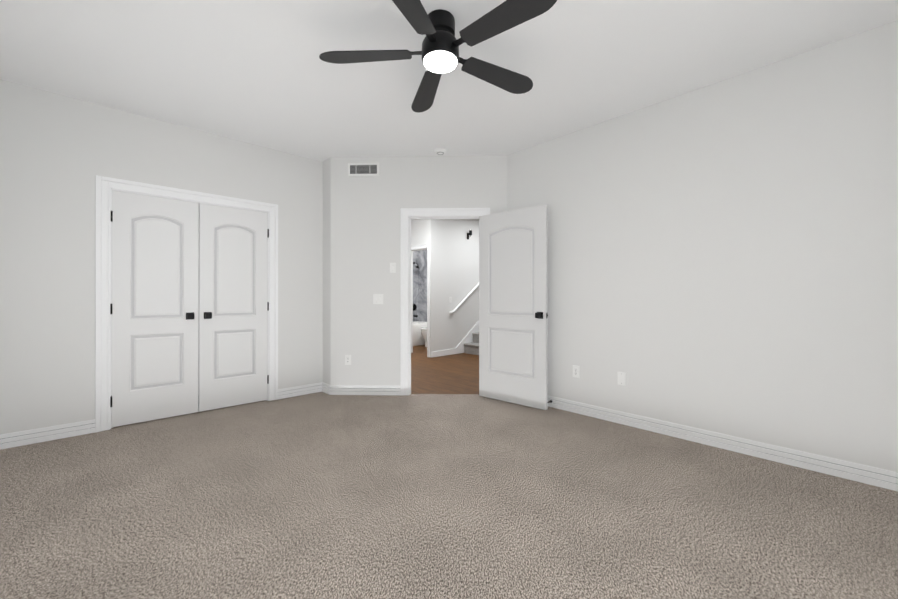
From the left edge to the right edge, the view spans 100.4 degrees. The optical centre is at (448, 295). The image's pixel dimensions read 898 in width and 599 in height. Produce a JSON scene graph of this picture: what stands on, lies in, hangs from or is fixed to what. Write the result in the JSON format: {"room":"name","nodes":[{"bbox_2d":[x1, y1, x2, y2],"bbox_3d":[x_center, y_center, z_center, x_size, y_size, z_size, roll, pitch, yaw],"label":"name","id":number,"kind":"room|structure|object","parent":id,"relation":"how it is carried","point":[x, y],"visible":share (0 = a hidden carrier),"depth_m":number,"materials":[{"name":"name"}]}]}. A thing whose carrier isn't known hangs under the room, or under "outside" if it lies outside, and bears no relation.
{"room":"empty bedroom","nodes":[
{"label":"empty bedroom","id":0,"kind":"room"},
{"bbox_2d":[0,79,322,434],"bbox_3d":[-2.464,-0.234,3.658,2.505,2.740,0.120,0,0,-43],"label":"wall","id":1,"kind":"structure","parent":0,"point":[58,153],"depth_m":3.06,"materials":[{"name":"white paint"}]},
{"bbox_2d":[110,190,198,426],"bbox_3d":[-2.644,0.110,3.393,0.632,2.022,0.095,0,0,-43],"label":"closet door","id":2,"kind":"structure","parent":1,"relation":"in","point":[154,308],"depth_m":3.39,"materials":[{"name":"white paint"}]},
{"bbox_2d":[95,175,277,432],"bbox_3d":[-2.451,0.067,3.655,1.456,2.138,0.142,0,0,-43],"label":"trim","id":3,"kind":"structure","parent":1,"relation":"attached to","point":[105,186],"depth_m":3.18,"materials":[{"name":"white paint"}]},
{"bbox_2d":[199,203,268,411],"bbox_3d":[-2.178,0.111,3.830,0.632,2.022,0.095,0,0,-43],"label":"closet door","id":4,"kind":"structure","parent":1,"relation":"in","point":[233,306],"depth_m":3.82,"materials":[{"name":"white paint"}]},
{"bbox_2d":[323,157,330,384],"bbox_3d":[-1.435,-0.233,4.479,0.120,2.740,0.330,0,0,-43],"label":"wall","id":5,"kind":"structure","parent":0,"point":[327,271],"depth_m":4.38,"materials":[{"name":"white paint"}]},
{"bbox_2d":[0,382,897,490],"bbox_3d":[-0.072,1.079,2.156,3.940,0.108,5.340,0,0,-43],"label":"baseboard","id":6,"kind":"structure","parent":5,"relation":"attached to","point":[874,476],"depth_m":2.88,"materials":[{"name":"white paint"}]},
{"bbox_2d":[331,155,506,385],"bbox_3d":[-0.315,-0.233,4.345,2.099,2.740,0.120,0,0,2],"label":"wall","id":7,"kind":"structure","parent":0,"point":[365,244],"depth_m":4.30,"materials":[{"name":"white paint"}]},
{"bbox_2d":[345,355,350,364],"bbox_3d":[-1.163,0.737,4.305,0.070,0.115,0.009,0,0,2],"label":"electrical outlet","id":8,"kind":"object","parent":7,"relation":"attached to","point":[347,359],"visible":1,"depth_m":4.30,"materials":[{"name":"white plastic"}]},
{"bbox_2d":[348,163,378,175],"bbox_3d":[-0.983,-1.453,4.301,0.360,0.150,0.015,0,0,2],"label":"air vent","id":9,"kind":"object","parent":7,"relation":"in","point":[363,169],"visible":1,"depth_m":4.30,"materials":[{"name":"white plastic"}]},
{"bbox_2d":[373,294,382,303],"bbox_3d":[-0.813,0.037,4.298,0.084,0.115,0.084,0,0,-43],"label":"light switch","id":10,"kind":"object","parent":7,"relation":"attached to","point":[377,298],"visible":1,"depth_m":4.29,"materials":[{"name":"white plastic"}]},
{"bbox_2d":[390,263,395,272],"bbox_3d":[-0.645,-0.323,4.293,0.051,0.115,0.051,0,0,-43],"label":"switch","id":11,"kind":"object","parent":7,"relation":"attached to","point":[392,267],"visible":1,"depth_m":4.29,"materials":[{"name":"white plastic"}]},
{"bbox_2d":[400,208,489,395],"bbox_3d":[-0.042,0.068,4.336,1.022,2.138,0.162,0,0,2],"label":"door frame","id":12,"kind":"structure","parent":7,"relation":"attached to","point":[407,215],"depth_m":4.28,"materials":[{"name":"white paint"}]},
{"bbox_2d":[479,204,547,409],"bbox_3d":[0.679,0.111,3.979,0.162,2.022,0.841,0,0,-43],"label":"entry door","id":13,"kind":"structure","parent":7,"relation":"in","point":[513,306],"depth_m":3.92,"materials":[{"name":"white paint"}]},
{"bbox_2d":[411,219,435,356],"bbox_3d":[-1.222,-0.226,7.971,0.120,2.740,2.710,0,0,-43],"label":"wall","id":14,"kind":"structure","parent":0,"point":[423,231],"depth_m":7.00,"materials":[{"name":"white paint"}]},
{"bbox_2d":[411,244,429,356],"bbox_3d":[-0.572,0.087,7.264,0.142,2.112,0.754,0,0,-43],"label":"door frame","id":15,"kind":"structure","parent":14,"relation":"attached to","point":[421,247],"depth_m":6.99,"materials":[{"name":"white paint"}]},
{"bbox_2d":[411,345,478,393],"bbox_3d":[-0.024,1.187,7.043,7.100,0.072,5.900,0,0,-43],"label":"floor","id":16,"kind":"structure","parent":0,"point":[454,374],"depth_m":5.53,"materials":[{"name":"brown wood"}]},
{"bbox_2d":[413,321,426,345],"bbox_3d":[-1.029,0.900,8.859,1.340,0.508,0.740,0,0,-43],"label":"bathtub","id":17,"kind":"object","parent":16,"relation":"on","point":[418,339],"visible":0.23,"depth_m":8.68,"materials":[{"name":"white ceramic"}]},
{"bbox_2d":[421,327,426,346],"bbox_3d":[-0.349,0.761,8.617,0.700,0.800,0.430,0,0,-43],"label":"toilet","id":18,"kind":"object","parent":16,"relation":"on","point":[424,332],"visible":0.17,"depth_m":8.40,"materials":[{"name":"white ceramic"}]},
{"bbox_2d":[464,333,478,354],"bbox_3d":[1.436,0.293,7.947,2.275,1.718,0.927,0,0,-43],"label":"staircase","id":19,"kind":"structure","parent":16,"relation":"on","point":[472,348],"depth_m":7.44,"materials":[{"name":"carpet"}]},
{"bbox_2d":[0,392,897,598],"bbox_3d":[-0.072,1.163,2.156,4.180,0.060,5.580,0,0,-43],"label":"floor carpet","id":20,"kind":"object","parent":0,"point":[320,495],"visible":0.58,"depth_m":1.96,"materials":[{"name":"beige carpet"}]},
{"bbox_2d":[0,0,897,219],"bbox_3d":[0.428,-1.661,5.106,9.100,0.120,9.350,0,0,-43],"label":"ceiling","id":21,"kind":"structure","parent":0,"point":[259,72],"depth_m":2.56,"materials":[{"name":"white paint"}]},
{"bbox_2d":[319,0,556,112],"bbox_3d":[-0.005,-1.476,2.170,1.365,0.263,1.351,0,0,-43],"label":"ceiling fan","id":22,"kind":"object","parent":21,"relation":"hanging from","point":[439,52],"visible":1,"depth_m":2.11,"materials":[{"name":"black metal"}]},
{"bbox_2d":[434,148,445,154],"bbox_3d":[-0.095,-1.584,4.114,0.132,0.039,0.132,0,0,-43],"label":"smoke detector","id":23,"kind":"object","parent":21,"relation":"attached to","point":[440,151],"visible":1,"depth_m":4.08,"materials":[{"name":"white plastic"}]},
{"bbox_2d":[436,219,478,350],"bbox_3d":[1.031,-0.225,8.310,3.630,2.740,0.120,0,0,-43],"label":"wall","id":24,"kind":"structure","parent":0,"point":[457,265],"depth_m":7.38,"materials":[{"name":"white paint"}]},
{"bbox_2d":[431,321,478,357],"bbox_3d":[0.816,0.134,8.014,3.148,2.021,0.016,0,0,-43],"label":"trim","id":25,"kind":"structure","parent":24,"relation":"attached to","point":[459,348],"depth_m":7.45,"materials":[{"name":"white paint"}]},
{"bbox_2d":[449,283,478,313],"bbox_3d":[0.773,-0.426,7.917,2.023,1.548,0.098,0,0,-43],"label":"handrail","id":26,"kind":"object","parent":24,"relation":"attached to","point":[464,299],"visible":0.42,"depth_m":7.42,"materials":[{"name":"white paint"}]},
{"bbox_2d":[507,20,897,471],"bbox_3d":[1.993,-0.236,2.925,0.120,2.740,3.870,0,0,-43],"label":"wall","id":27,"kind":"structure","parent":0,"point":[723,257],"depth_m":2.70,"materials":[{"name":"white paint"}]},
{"bbox_2d":[573,365,578,377],"bbox_3d":[1.234,0.736,3.637,0.009,0.115,0.070,0,0,-43],"label":"electrical outlet","id":28,"kind":"object","parent":27,"relation":"attached to","point":[576,371],"visible":1,"depth_m":3.63,"materials":[{"name":"white plastic"}]},
{"bbox_2d":[618,372,625,385],"bbox_3d":[1.531,0.735,3.321,0.008,0.115,0.070,0,0,-43],"label":"electrical outlet","id":29,"kind":"object","parent":27,"relation":"attached to","point":[621,378],"visible":1,"depth_m":3.31,"materials":[{"name":"white plastic"}]},
{"bbox_3d":[-1.336,-0.223,9.188,1.380,2.740,0.120,0,0,-43],"label":"wall","id":30,"kind":"structure","parent":0,"visible":0},
{"bbox_2d":[413,249,426,321],"bbox_3d":[-1.034,-0.279,8.867,1.378,1.850,0.759,0,0,-43],"label":"wall","id":31,"kind":"structure","parent":30,"relation":"attached to","point":[420,283],"depth_m":9.49,"materials":[{"name":"grey stone"}]}
]}

